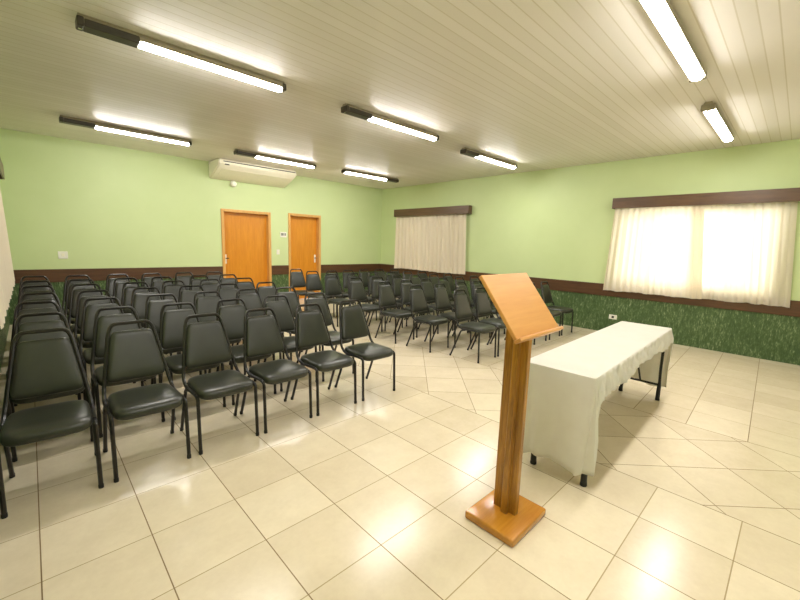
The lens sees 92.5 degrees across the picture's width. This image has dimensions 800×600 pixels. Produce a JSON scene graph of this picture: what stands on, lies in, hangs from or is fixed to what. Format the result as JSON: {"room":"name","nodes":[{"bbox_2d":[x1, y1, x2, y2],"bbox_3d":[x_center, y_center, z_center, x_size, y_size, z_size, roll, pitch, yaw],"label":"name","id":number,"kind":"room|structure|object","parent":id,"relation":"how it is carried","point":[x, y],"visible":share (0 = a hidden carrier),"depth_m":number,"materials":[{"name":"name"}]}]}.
{"room":"lecture hall","nodes":[
{"label":"lecture hall","id":0,"kind":"room"},
{"bbox_2d":[0,310,9,370],"bbox_3d":[-1.826,-0.281,1.291,0.160,3.020,12.832,-6,11,-43],"label":"wall","id":1,"kind":"structure","parent":0,"point":[4,331],"depth_m":4.84,"materials":[{"name":"green paint"}]},
{"bbox_2d":[0,158,4,179],"bbox_3d":[-4.201,-1.527,3.870,0.150,0.190,4.100,-6,11,-43],"label":"curtain valance","id":2,"kind":"object","parent":1,"relation":"attached to","point":[2,176],"visible":1,"depth_m":5.01,"materials":[{"name":"brown wood"}]},
{"bbox_2d":[0,189,14,328],"bbox_3d":[-4.200,-0.747,4.009,0.086,1.452,3.900,-6,11,-43],"label":"curtain","id":3,"kind":"object","parent":2,"relation":"hanging from","point":[7,279],"visible":1,"depth_m":3.96,"materials":[{"name":"white fabric"}]},
{"bbox_2d":[0,128,381,324],"bbox_3d":[-3.435,-1.410,8.656,8.136,3.020,0.160,-6,11,-43],"label":"wall","id":4,"kind":"structure","parent":0,"point":[106,206],"depth_m":7.13,"materials":[{"name":"green paint"}]},
{"bbox_2d":[13,266,222,282],"bbox_3d":[-5.024,-0.490,7.148,3.305,0.216,0.022,-6,11,-43],"label":"trim","id":5,"kind":"structure","parent":4,"relation":"attached to","point":[98,274],"depth_m":6.89,"materials":[{"name":"brown wood"}]},
{"bbox_2d":[221,208,271,287],"bbox_3d":[-3.472,-0.948,8.672,1.103,2.100,0.162,-6,11,-43],"label":"door","id":6,"kind":"structure","parent":4,"relation":"in","point":[246,235],"depth_m":8.68,"materials":[{"name":"brown wood"}]},
{"bbox_2d":[209,158,295,187],"bbox_3d":[-3.114,-2.691,8.201,1.665,0.326,0.608,-6,11,-43],"label":"air conditioner","id":7,"kind":"object","parent":4,"relation":"attached to","point":[221,169],"visible":1,"depth_m":8.02,"materials":[{"name":"beige plastic"}]},
{"bbox_2d":[272,265,288,274],"bbox_3d":[-2.874,-0.723,9.194,0.444,0.216,0.022,-6,11,-43],"label":"trim","id":8,"kind":"structure","parent":4,"relation":"attached to","point":[276,269],"depth_m":9.18,"materials":[{"name":"brown wood"}]},
{"bbox_2d":[288,213,320,298],"bbox_3d":[-2.428,-1.073,9.664,0.899,2.125,0.162,-6,11,-43],"label":"door","id":9,"kind":"structure","parent":4,"relation":"in","point":[304,230],"depth_m":9.68,"materials":[{"name":"brown wood"}]},
{"bbox_2d":[321,264,379,272],"bbox_3d":[-1.326,-0.890,10.667,2.042,0.216,0.022,-6,11,-43],"label":"trim","id":10,"kind":"structure","parent":4,"relation":"attached to","point":[338,267],"depth_m":10.58,"materials":[{"name":"brown wood"}]},
{"bbox_2d":[0,295,799,599],"bbox_3d":[1.005,0.951,4.257,8.136,0.100,13.152,-6,11,-43],"label":"floor","id":11,"kind":"structure","parent":0,"point":[693,493],"depth_m":2.28,"materials":[{"name":"ceramic"}]},
{"bbox_2d":[18,276,48,302],"bbox_3d":[-4.873,0.137,5.153,0.433,0.885,0.536,-6,11,-43],"label":"chair","id":12,"kind":"object","parent":11,"relation":"on","point":[45,277],"visible":0.12,"depth_m":5.24,"materials":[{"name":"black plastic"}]},
{"bbox_2d":[20,280,52,292],"bbox_3d":[-4.377,0.226,4.658,0.433,0.885,0.536,-6,11,-43],"label":"chair","id":13,"kind":"object","parent":11,"relation":"on","point":[47,281],"visible":0.16,"depth_m":4.77,"materials":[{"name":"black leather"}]},
{"bbox_2d":[18,285,55,303],"bbox_3d":[-3.947,0.304,4.214,0.433,0.885,0.536,-6,11,-43],"label":"chair","id":14,"kind":"object","parent":11,"relation":"on","point":[31,286],"visible":0.2,"depth_m":4.31,"materials":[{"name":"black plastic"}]},
{"bbox_2d":[18,292,63,313],"bbox_3d":[-3.442,0.396,3.697,0.433,0.885,0.536,-6,11,-43],"label":"chair","id":15,"kind":"object","parent":11,"relation":"on","point":[44,305],"visible":0.19,"depth_m":3.80,"materials":[{"name":"black leather"}]},
{"bbox_2d":[6,300,81,405],"bbox_3d":[-2.996,0.481,3.210,0.433,0.885,0.536,-6,11,-43],"label":"chair","id":16,"kind":"object","parent":11,"relation":"on","point":[17,314],"visible":0.3,"depth_m":3.30,"materials":[{"name":"black leather"}]},
{"bbox_2d":[7,312,92,461],"bbox_3d":[-2.515,0.565,2.737,0.433,0.885,0.536,-6,12,-43],"label":"chair","id":17,"kind":"object","parent":11,"relation":"on","point":[52,323],"visible":0.35,"depth_m":2.78,"materials":[{"name":"black leather"}]},
{"bbox_2d":[0,327,103,518],"bbox_3d":[-2.057,0.652,2.244,0.433,0.885,0.536,-5,11,-41],"label":"chair","id":18,"kind":"object","parent":11,"relation":"on","point":[36,368],"visible":1,"depth_m":2.27,"materials":[{"name":"black leather"}]},
{"bbox_2d":[62,275,91,314],"bbox_3d":[-4.528,0.106,5.443,0.433,0.885,0.536,-6,11,-42],"label":"chair","id":19,"kind":"object","parent":11,"relation":"on","point":[87,276],"visible":0.3,"depth_m":5.47,"materials":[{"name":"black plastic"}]},
{"bbox_2d":[65,279,96,323],"bbox_3d":[-4.066,0.191,4.962,0.433,0.885,0.536,-6,12,-44],"label":"chair","id":20,"kind":"object","parent":11,"relation":"on","point":[91,280],"visible":0.23,"depth_m":4.98,"materials":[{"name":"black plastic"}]},
{"bbox_2d":[68,283,102,334],"bbox_3d":[-3.621,0.273,4.499,0.433,0.885,0.536,-6,12,-44],"label":"chair","id":21,"kind":"object","parent":11,"relation":"on","point":[73,294],"visible":0.26,"depth_m":4.51,"materials":[{"name":"black leather"}]},
{"bbox_2d":[74,290,112,349],"bbox_3d":[-3.119,0.363,3.990,0.433,0.885,0.536,-6,12,-44],"label":"chair","id":22,"kind":"object","parent":11,"relation":"on","point":[86,344],"visible":0.26,"depth_m":4.00,"materials":[{"name":"black leather"}]},
{"bbox_2d":[79,297,143,392],"bbox_3d":[-2.679,0.444,3.527,0.433,0.885,0.536,-6,11,-43],"label":"chair","id":23,"kind":"object","parent":11,"relation":"on","point":[88,313],"visible":0.46,"depth_m":3.54,"materials":[{"name":"black leather"}]},
{"bbox_2d":[105,274,129,299],"bbox_3d":[-4.186,0.068,5.778,0.433,0.885,0.536,-6,12,-44],"label":"chair","id":24,"kind":"object","parent":11,"relation":"on","point":[109,282],"visible":0.19,"depth_m":5.81,"materials":[{"name":"black leather"}]},
{"bbox_2d":[113,277,139,313],"bbox_3d":[-3.713,0.152,5.300,0.433,0.885,0.536,-6,12,-44],"label":"chair","id":25,"kind":"object","parent":11,"relation":"on","point":[117,287],"visible":0.23,"depth_m":5.33,"materials":[{"name":"black leather"}]},
{"bbox_2d":[90,306,164,437],"bbox_3d":[-2.205,0.527,3.064,0.433,0.885,0.536,-6,11,-42],"label":"chair","id":26,"kind":"object","parent":11,"relation":"on","point":[101,324],"visible":0.57,"depth_m":3.07,"materials":[{"name":"black leather"}]},
{"bbox_2d":[121,282,150,326],"bbox_3d":[-3.260,0.235,4.831,0.433,0.885,0.536,-6,11,-43],"label":"chair","id":27,"kind":"object","parent":11,"relation":"on","point":[126,292],"visible":0.23,"depth_m":4.86,"materials":[{"name":"black leather"}]},
{"bbox_2d":[102,319,190,482],"bbox_3d":[-1.724,0.616,2.562,0.433,0.885,0.536,-6,11,-43],"label":"chair","id":28,"kind":"object","parent":11,"relation":"on","point":[136,353],"visible":1,"depth_m":2.58,"materials":[{"name":"black leather"}]},
{"bbox_2d":[141,273,162,286],"bbox_3d":[-3.864,0.031,6.096,0.433,0.885,0.536,-6,12,-44],"label":"chair","id":29,"kind":"object","parent":11,"relation":"on","point":[147,280],"visible":0.18,"depth_m":6.15,"materials":[{"name":"black leather"}]},
{"bbox_2d":[130,287,180,355],"bbox_3d":[-2.797,0.322,4.339,0.433,0.885,0.536,-6,11,-43],"label":"chair","id":30,"kind":"object","parent":11,"relation":"on","point":[138,300],"visible":0.21,"depth_m":4.39,"materials":[{"name":"black leather"}]},
{"bbox_2d":[150,276,173,293],"bbox_3d":[-3.396,0.117,5.606,0.433,0.885,0.536,-6,12,-44],"label":"chair","id":31,"kind":"object","parent":11,"relation":"on","point":[158,284],"visible":0.22,"depth_m":5.67,"materials":[{"name":"black leather"}]},
{"bbox_2d":[144,293,201,383],"bbox_3d":[-2.322,0.405,3.869,0.433,0.885,0.536,-6,12,-44],"label":"chair","id":32,"kind":"object","parent":11,"relation":"on","point":[153,308],"visible":0.23,"depth_m":3.91,"materials":[{"name":"black leather"}]},
{"bbox_2d":[162,280,186,353],"bbox_3d":[-2.940,0.201,5.132,0.433,0.885,0.536,-6,12,-44],"label":"chair","id":33,"kind":"object","parent":11,"relation":"on","point":[174,289],"visible":0.21,"depth_m":5.21,"materials":[{"name":"black leather"}]},
{"bbox_2d":[174,272,193,289],"bbox_3d":[-3.526,-0.006,6.424,0.433,0.885,0.536,-6,12,-44],"label":"chair","id":34,"kind":"object","parent":11,"relation":"on","point":[186,279],"visible":0.23,"depth_m":6.51,"materials":[{"name":"black leather"}]},
{"bbox_2d":[177,285,205,353],"bbox_3d":[-2.453,0.284,4.667,0.433,0.885,0.536,-6,11,-42],"label":"chair","id":35,"kind":"object","parent":11,"relation":"on","point":[188,295],"visible":0.14,"depth_m":4.73,"materials":[{"name":"black leather"}]},
{"bbox_2d":[159,302,225,419],"bbox_3d":[-1.853,0.494,3.362,0.433,0.885,0.536,-6,12,-44],"label":"chair","id":36,"kind":"object","parent":11,"relation":"on","point":[171,321],"visible":0.45,"depth_m":3.38,"materials":[{"name":"black leather"}]},
{"bbox_2d":[189,275,209,289],"bbox_3d":[-3.045,0.070,6.001,0.433,0.885,0.536,-6,12,-44],"label":"chair","id":37,"kind":"object","parent":11,"relation":"on","point":[194,281],"visible":0.18,"depth_m":6.06,"materials":[{"name":"black leather"}]},
{"bbox_2d":[206,271,223,282],"bbox_3d":[-3.167,-0.042,6.743,0.433,0.885,0.536,-6,12,-44],"label":"chair","id":38,"kind":"object","parent":11,"relation":"on","point":[209,276],"visible":0.19,"depth_m":6.84,"materials":[{"name":"black leather"}]},
{"bbox_2d":[180,313,258,454],"bbox_3d":[-1.383,0.579,2.886,0.433,0.885,0.536,-6,12,-44],"label":"chair","id":39,"kind":"object","parent":11,"relation":"on","point":[207,343],"visible":1,"depth_m":2.90,"materials":[{"name":"black leather"}]},
{"bbox_2d":[193,291,245,374],"bbox_3d":[-2.002,0.370,4.182,0.433,0.885,0.536,-6,11,-43],"label":"chair","id":40,"kind":"object","parent":11,"relation":"on","point":[203,305],"visible":0.32,"depth_m":4.25,"materials":[{"name":"black leather"}]},
{"bbox_2d":[199,279,239,342],"bbox_3d":[-2.613,0.162,5.471,0.433,0.885,0.536,-6,11,-43],"label":"chair","id":41,"kind":"object","parent":11,"relation":"on","point":[207,286],"visible":0.23,"depth_m":5.56,"materials":[{"name":"black leather"}]},
{"bbox_2d":[219,274,237,287],"bbox_3d":[-2.721,0.040,6.281,0.433,0.885,0.536,-6,11,-43],"label":"chair","id":42,"kind":"object","parent":11,"relation":"on","point":[223,280],"visible":0.27,"depth_m":6.37,"materials":[{"name":"black leather"}]},
{"bbox_2d":[217,283,240,305],"bbox_3d":[-2.131,0.249,4.976,0.433,0.885,0.536,-6,11,-43],"label":"chair","id":43,"kind":"object","parent":11,"relation":"on","point":[226,293],"visible":0.2,"depth_m":5.07,"materials":[{"name":"black leather"}]},
{"bbox_2d":[234,277,255,293],"bbox_3d":[-2.263,0.123,5.813,0.433,0.885,0.536,-6,11,-43],"label":"chair","id":44,"kind":"object","parent":11,"relation":"on","point":[242,285],"visible":0.3,"depth_m":5.92,"materials":[{"name":"black leather"}]},
{"bbox_2d":[216,298,276,404],"bbox_3d":[-1.511,0.458,3.684,0.433,0.885,0.536,-6,12,-44],"label":"chair","id":45,"kind":"object","parent":11,"relation":"on","point":[232,316],"visible":0.42,"depth_m":3.73,"materials":[{"name":"black leather"}]},
{"bbox_2d":[236,288,284,366],"bbox_3d":[-1.677,0.332,4.510,0.433,0.885,0.536,-6,12,-45],"label":"chair","id":46,"kind":"object","parent":11,"relation":"on","point":[253,301],"visible":0.3,"depth_m":4.62,"materials":[{"name":"black leather"}]},
{"bbox_2d":[256,282,294,332],"bbox_3d":[-1.746,0.212,5.315,0.433,0.885,0.536,-6,11,-42],"label":"chair","id":47,"kind":"object","parent":11,"relation":"on","point":[264,291],"visible":0.24,"depth_m":5.40,"materials":[{"name":"black leather"}]},
{"bbox_2d":[240,308,312,433],"bbox_3d":[-1.051,0.543,3.202,0.433,0.885,0.536,-6,12,-44],"label":"chair","id":48,"kind":"object","parent":11,"relation":"on","point":[263,335],"visible":1,"depth_m":3.21,"materials":[{"name":"black leather"}]},
{"bbox_2d":[264,295,316,391],"bbox_3d":[-1.182,0.418,4.031,0.433,0.885,0.536,-6,12,-44],"label":"chair","id":49,"kind":"object","parent":11,"relation":"on","point":[283,310],"visible":0.43,"depth_m":4.12,"materials":[{"name":"black leather"}]},
{"bbox_2d":[272,287,320,359],"bbox_3d":[-1.305,0.302,4.795,0.433,0.885,0.536,-6,12,-44],"label":"chair","id":50,"kind":"object","parent":11,"relation":"on","point":[292,296],"visible":0.34,"depth_m":4.91,"materials":[{"name":"black leather"}]},
{"bbox_2d":[290,269,314,298],"bbox_3d":[-2.053,-0.193,8.014,0.433,0.885,0.536,-6,11,-42],"label":"chair","id":51,"kind":"object","parent":11,"relation":"on","point":[297,280],"visible":0.57,"depth_m":8.07,"materials":[{"name":"black leather"}]},
{"bbox_2d":[306,271,334,316],"bbox_3d":[-1.610,-0.117,7.586,0.433,0.885,0.536,-6,11,-43],"label":"chair","id":52,"kind":"object","parent":11,"relation":"on","point":[313,282],"visible":0.62,"depth_m":7.63,"materials":[{"name":"black leather"}]},
{"bbox_2d":[291,303,356,415],"bbox_3d":[-0.711,0.506,3.526,0.433,0.885,0.536,-6,11,-43],"label":"chair","id":53,"kind":"object","parent":11,"relation":"on","point":[311,329],"visible":0.96,"depth_m":3.54,"materials":[{"name":"black leather"}]},
{"bbox_2d":[304,292,353,381],"bbox_3d":[-0.828,0.385,4.333,0.433,0.885,0.536,-6,12,-43],"label":"chair","id":54,"kind":"object","parent":11,"relation":"on","point":[334,335],"visible":0.5,"depth_m":4.39,"materials":[{"name":"black leather"}]},
{"bbox_2d":[326,270,353,316],"bbox_3d":[-1.264,-0.146,7.860,0.433,0.885,0.536,-6,11,-43],"label":"chair","id":55,"kind":"object","parent":11,"relation":"on","point":[345,294],"visible":0.38,"depth_m":7.88,"materials":[{"name":"black leather"}]},
{"bbox_2d":[325,274,355,326],"bbox_3d":[-1.115,-0.014,6.989,0.433,0.885,0.536,-6,12,-45],"label":"chair","id":56,"kind":"object","parent":11,"relation":"on","point":[332,285],"visible":0.74,"depth_m":7.03,"materials":[{"name":"black leather"}]},
{"bbox_2d":[343,270,368,312],"bbox_3d":[-0.967,-0.182,8.170,0.433,0.885,0.536,-6,11,-42],"label":"chair","id":57,"kind":"object","parent":11,"relation":"on","point":[345,283],"visible":0.31,"depth_m":8.19,"materials":[{"name":"black leather"}]},
{"bbox_2d":[347,273,376,320],"bbox_3d":[-0.753,-0.057,7.361,0.433,0.885,0.536,-6,12,-44],"label":"chair","id":58,"kind":"object","parent":11,"relation":"on","point":[348,277],"visible":0.34,"depth_m":7.37,"materials":[{"name":"black leather"}]},
{"bbox_2d":[335,299,394,400],"bbox_3d":[-0.357,0.468,3.862,0.433,0.885,0.536,-6,12,-43],"label":"chair","id":59,"kind":"object","parent":11,"relation":"on","point":[353,324],"visible":0.98,"depth_m":3.87,"materials":[{"name":"black leather"}]},
{"bbox_2d":[349,277,382,331],"bbox_3d":[-0.604,0.084,6.435,0.433,0.885,0.536,-6,11,-43],"label":"chair","id":60,"kind":"object","parent":11,"relation":"on","point":[356,288],"visible":0.71,"depth_m":6.48,"materials":[{"name":"black leather"}]},
{"bbox_2d":[359,269,384,310],"bbox_3d":[-0.650,-0.216,8.473,0.433,0.885,0.536,-6,11,-42],"label":"chair","id":61,"kind":"object","parent":11,"relation":"on","point":[363,275],"visible":0.26,"depth_m":8.54,"materials":[{"name":"black leather"}]},
{"bbox_2d":[365,272,395,319],"bbox_3d":[-0.392,-0.092,7.677,0.433,0.885,0.536,-6,11,-43],"label":"chair","id":62,"kind":"object","parent":11,"relation":"on","point":[369,277],"visible":0.35,"depth_m":7.69,"materials":[{"name":"black leather"}]},
{"bbox_2d":[368,276,402,330],"bbox_3d":[-0.256,0.042,6.793,0.433,0.885,0.536,-6,11,-42],"label":"chair","id":63,"kind":"object","parent":11,"relation":"on","point":[374,283],"visible":0.62,"depth_m":6.80,"materials":[{"name":"black leather"}]},
{"bbox_2d":[375,281,414,343],"bbox_3d":[-0.084,0.168,5.971,0.536,0.885,0.433,10,12,44],"label":"chair","id":64,"kind":"object","parent":11,"relation":"on","point":[386,297],"visible":0.94,"depth_m":5.98,"materials":[{"name":"black leather"}]},
{"bbox_2d":[386,272,413,313],"bbox_3d":[-0.025,-0.127,7.999,0.536,0.885,0.433,10,12,44],"label":"chair","id":65,"kind":"object","parent":11,"relation":"on","point":[388,277],"visible":0.27,"depth_m":8.03,"materials":[{"name":"black leather"}]},
{"bbox_2d":[389,275,421,326],"bbox_3d":[0.106,-0.005,7.192,0.433,0.885,0.536,-6,12,-44],"label":"chair","id":66,"kind":"object","parent":11,"relation":"on","point":[395,282],"visible":0.47,"depth_m":7.22,"materials":[{"name":"black leather"}]},
{"bbox_2d":[397,279,434,337],"bbox_3d":[0.265,0.118,6.385,0.433,0.885,0.536,-6,11,-43],"label":"chair","id":67,"kind":"object","parent":11,"relation":"on","point":[404,287],"visible":0.62,"depth_m":6.39,"materials":[{"name":"black leather"}]},
{"bbox_2d":[407,274,434,323],"bbox_3d":[0.452,-0.038,7.495,0.433,0.885,0.536,-6,11,-42],"label":"chair","id":68,"kind":"object","parent":11,"relation":"on","point":[416,281],"visible":0.23,"depth_m":7.58,"materials":[{"name":"black leather"}]},
{"bbox_2d":[406,284,448,352],"bbox_3d":[0.401,0.244,5.556,0.536,0.885,0.433,10,12,44],"label":"chair","id":69,"kind":"object","parent":11,"relation":"on","point":[418,303],"visible":1,"depth_m":5.56,"materials":[{"name":"black leather"}]},
{"bbox_2d":[418,278,453,333],"bbox_3d":[0.625,0.085,6.686,0.433,0.885,0.536,-6,12,-44],"label":"chair","id":70,"kind":"object","parent":11,"relation":"on","point":[428,288],"visible":0.53,"depth_m":6.74,"materials":[{"name":"black leather"}]},
{"bbox_2d":[427,274,453,314],"bbox_3d":[0.856,-0.078,7.851,0.433,0.885,0.536,-6,11,-42],"label":"chair","id":71,"kind":"object","parent":11,"relation":"on","point":[434,280],"visible":0.27,"depth_m":7.92,"materials":[{"name":"black leather"}]},
{"bbox_2d":[441,273,455,312],"bbox_3d":[1.188,-0.114,8.167,0.433,0.885,0.536,-6,12,-44],"label":"chair","id":72,"kind":"object","parent":11,"relation":"on","point":[450,278],"visible":0.25,"depth_m":8.28,"materials":[{"name":"black leather"}]},
{"bbox_2d":[431,283,471,347],"bbox_3d":[0.786,0.212,5.854,0.536,0.885,0.433,10,12,44],"label":"chair","id":73,"kind":"object","parent":11,"relation":"on","point":[442,301],"visible":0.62,"depth_m":5.87,"materials":[{"name":"black leather"}]},
{"bbox_2d":[435,277,468,325],"bbox_3d":[0.958,0.047,7.017,0.433,0.885,0.536,-6,11,-43],"label":"chair","id":74,"kind":"object","parent":11,"relation":"on","point":[446,283],"visible":0.44,"depth_m":7.14,"materials":[{"name":"black leather"}]},
{"bbox_2d":[452,282,490,341],"bbox_3d":[1.173,0.167,6.250,0.433,0.885,0.536,-6,12,-44],"label":"chair","id":75,"kind":"object","parent":11,"relation":"on","point":[473,310],"visible":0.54,"depth_m":6.29,"materials":[{"name":"black leather"}]},
{"bbox_2d":[449,289,496,362],"bbox_3d":[0.986,0.323,5.140,0.433,0.885,0.536,-6,12,-44],"label":"chair","id":76,"kind":"object","parent":11,"relation":"on","point":[461,302],"visible":1,"depth_m":5.14,"materials":[{"name":"black leather"}]},
{"bbox_2d":[470,275,492,318],"bbox_3d":[1.665,-0.027,7.676,0.433,0.885,0.536,-6,12,-44],"label":"chair","id":77,"kind":"object","parent":11,"relation":"on","point":[471,280],"visible":0.29,"depth_m":7.69,"materials":[{"name":"black leather"}]},
{"bbox_2d":[469,280,504,333],"bbox_3d":[1.499,0.131,6.559,0.433,0.885,0.536,-6,11,-43],"label":"chair","id":78,"kind":"object","parent":11,"relation":"on","point":[474,286],"visible":0.41,"depth_m":6.57,"materials":[{"name":"black leather"}]},
{"bbox_2d":[470,287,505,356],"bbox_3d":[1.333,0.286,5.471,0.433,0.885,0.536,-6,11,-43],"label":"chair","id":79,"kind":"object","parent":11,"relation":"on","point":[483,307],"visible":0.7,"depth_m":5.49,"materials":[{"name":"black leather"}]},
{"bbox_2d":[465,273,562,547],"bbox_3d":[0.625,0.537,2.043,0.457,1.336,0.294,-6,11,-43],"label":"lectern","id":80,"kind":"object","parent":11,"relation":"on","point":[505,514],"visible":1,"depth_m":2.02,"materials":[{"name":"brown wood"}]},
{"bbox_2d":[532,282,560,339],"bbox_3d":[2.430,0.167,6.515,0.536,0.885,0.433,10,12,44],"label":"chair","id":81,"kind":"object","parent":11,"relation":"on","point":[554,313],"visible":0.24,"depth_m":6.37,"materials":[{"name":"black leather"}]},
{"bbox_2d":[540,281,573,335],"bbox_3d":[2.785,0.129,6.852,0.433,0.885,0.536,-6,11,-42],"label":"chair","id":82,"kind":"object","parent":11,"relation":"on","point":[546,295],"visible":0.76,"depth_m":6.86,"materials":[{"name":"black leather"}]},
{"bbox_2d":[530,352,664,486],"bbox_3d":[1.774,0.707,3.262,0.449,0.720,2.221,10,12,44],"label":"folding table","id":83,"kind":"object","parent":11,"relation":"on","point":[583,481],"visible":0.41,"depth_m":3.80,"materials":[{"name":"paint"}]},
{"bbox_2d":[523,321,673,475],"bbox_3d":[1.769,0.664,3.260,0.555,0.645,2.328,10,12,44],"label":"tablecloth","id":84,"kind":"object","parent":83,"relation":"on","point":[569,383],"visible":0.94,"depth_m":2.51,"materials":[{"name":"white fabric"}]},
{"bbox_2d":[0,0,799,188],"bbox_3d":[1.102,-2.135,3.806,8.136,0.100,13.152,-6,11,-43],"label":"ceiling","id":85,"kind":"structure","parent":0,"point":[533,85],"depth_m":3.63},
{"bbox_2d":[59,115,191,145],"bbox_3d":[-3.941,-2.461,5.615,1.590,0.092,0.120,-6,11,-43],"label":"ceiling light","id":86,"kind":"object","parent":85,"relation":"attached to","point":[62,119],"visible":1,"depth_m":5.51,"materials":[{"name":"white plastic"}]},
{"bbox_2d":[95,126,188,145],"bbox_3d":[-3.819,-2.446,5.736,1.170,0.036,0.104,-6,11,-43],"label":"diffuser","id":87,"kind":"object","parent":86,"relation":"attached to","point":[105,128],"depth_m":5.68,"materials":[{"name":"white plastic"}]},
{"bbox_2d":[75,12,285,92],"bbox_3d":[-1.731,-2.047,3.268,1.590,0.092,0.120,-6,11,-43],"label":"ceiling light","id":88,"kind":"object","parent":85,"relation":"attached to","point":[90,25],"visible":1,"depth_m":3.09,"materials":[{"name":"white plastic"}]},
{"bbox_2d":[138,41,281,91],"bbox_3d":[-1.609,-2.033,3.389,1.170,0.036,0.104,-6,11,-43],"label":"diffuser","id":89,"kind":"object","parent":88,"relation":"attached to","point":[152,46],"depth_m":3.29,"materials":[{"name":"white plastic"}]},
{"bbox_2d":[234,149,315,168],"bbox_3d":[-2.301,-2.642,7.203,1.590,0.092,0.120,-6,11,-43],"label":"ceiling light","id":90,"kind":"object","parent":85,"relation":"attached to","point":[236,151],"visible":1,"depth_m":7.10,"materials":[{"name":"white plastic"}]},
{"bbox_2d":[256,156,313,167],"bbox_3d":[-2.179,-2.627,7.324,1.170,0.036,0.104,-6,11,-43],"label":"diffuser","id":91,"kind":"object","parent":90,"relation":"attached to","point":[270,158],"depth_m":7.28,"materials":[{"name":"white plastic"}]},
{"bbox_2d":[341,168,398,182],"bbox_3d":[-0.639,-2.804,8.669,1.590,0.092,0.120,-6,11,-43],"label":"ceiling light","id":92,"kind":"object","parent":85,"relation":"attached to","point":[346,171],"visible":1,"depth_m":8.57,"materials":[{"name":"white plastic"}]},
{"bbox_2d":[345,172,386,180],"bbox_3d":[-0.762,-2.763,8.556,1.170,0.036,0.104,-6,11,-43],"label":"diffuser","id":93,"kind":"object","parent":92,"relation":"attached to","point":[362,174],"depth_m":8.55,"materials":[{"name":"white plastic"}]},
{"bbox_2d":[341,103,438,140],"bbox_3d":[-0.063,-2.230,4.869,1.590,0.092,0.120,-6,11,-43],"label":"ceiling light","id":94,"kind":"object","parent":85,"relation":"attached to","point":[348,109],"visible":1,"depth_m":4.72,"materials":[{"name":"white plastic"}]},
{"bbox_2d":[368,117,436,140],"bbox_3d":[0.059,-2.215,4.990,1.170,0.036,0.104,-6,11,-43],"label":"diffuser","id":95,"kind":"object","parent":94,"relation":"attached to","point":[380,120],"depth_m":4.92,"materials":[{"name":"white plastic"}]},
{"bbox_2d":[460,148,516,168],"bbox_3d":[1.574,-2.437,6.632,1.590,0.092,0.120,-6,11,-43],"label":"ceiling light","id":96,"kind":"object","parent":85,"relation":"attached to","point":[465,151],"visible":1,"depth_m":6.48,"materials":[{"name":"white plastic"}]},
{"bbox_2d":[475,156,515,168],"bbox_3d":[1.696,-2.422,6.753,1.170,0.036,0.104,-6,11,-43],"label":"diffuser","id":97,"kind":"object","parent":96,"relation":"attached to","point":[486,158],"depth_m":6.72,"materials":[{"name":"white plastic"}]},
{"bbox_2d":[636,0,706,82],"bbox_3d":[1.982,-1.853,2.734,1.590,0.092,0.120,-6,11,-43],"label":"ceiling light","id":98,"kind":"object","parent":85,"relation":"attached to","point":[662,14],"visible":1,"depth_m":2.63,"materials":[{"name":"white plastic"}]},
{"bbox_2d":[700,101,733,141],"bbox_3d":[3.735,-2.053,4.478,1.590,0.092,0.120,-6,11,-43],"label":"ceiling light","id":99,"kind":"object","parent":85,"relation":"attached to","point":[710,110],"visible":1,"depth_m":4.26,"materials":[{"name":"white plastic"}]},
{"bbox_2d":[704,109,732,141],"bbox_3d":[3.736,-2.026,4.483,1.505,0.036,0.104,-6,11,-43],"label":"diffuser","id":100,"kind":"object","parent":99,"relation":"attached to","point":[714,116],"depth_m":4.39,"materials":[{"name":"white plastic"}]},
{"bbox_2d":[380,139,799,364],"bbox_3d":[3.934,-0.903,6.772,0.160,3.020,12.832,-6,11,-43],"label":"wall","id":101,"kind":"structure","parent":0,"point":[556,223],"depth_m":7.00,"materials":[{"name":"green paint"}]},
{"bbox_2d":[394,205,471,216],"bbox_3d":[0.752,-2.247,9.745,0.140,0.190,2.520,-6,11,-43],"label":"pelmet","id":102,"kind":"object","parent":101,"relation":"attached to","point":[465,209],"visible":1,"depth_m":9.52,"materials":[{"name":"brown wood"}]},
{"bbox_2d":[394,214,465,273],"bbox_3d":[0.723,-1.464,9.856,0.092,1.462,2.453,-6,11,-43],"label":"curtain","id":103,"kind":"object","parent":102,"relation":"hanging from","point":[431,243],"visible":0.96,"depth_m":9.76,"materials":[{"name":"white fabric"}]},
{"bbox_2d":[380,264,799,316],"bbox_3d":[3.845,-0.164,6.817,0.022,0.216,12.832,-6,11,-43],"label":"trim","id":104,"kind":"structure","parent":101,"relation":"attached to","point":[554,284],"depth_m":6.65,"materials":[{"name":"brown wood"}]},
{"bbox_2d":[612,188,799,208],"bbox_3d":[4.534,-1.530,5.852,0.140,0.175,2.330,-6,11,-43],"label":"pelmet","id":105,"kind":"object","parent":101,"relation":"attached to","point":[785,194],"visible":0.95,"depth_m":5.66,"materials":[{"name":"brown wood"}]},
{"bbox_2d":[603,205,703,298],"bbox_3d":[4.166,-0.815,6.279,0.052,1.477,1.415,-6,11,-43],"label":"curtain","id":106,"kind":"object","parent":105,"relation":"hanging from","point":[653,250],"visible":1,"depth_m":6.24,"materials":[{"name":"white fabric"}]},
{"bbox_2d":[702,201,797,307],"bbox_3d":[4.916,-0.689,5.585,0.041,1.457,1.269,-6,12,-44],"label":"curtain","id":107,"kind":"object","parent":105,"relation":"hanging from","point":[748,248],"visible":0.94,"depth_m":5.49,"materials":[{"name":"white fabric"}]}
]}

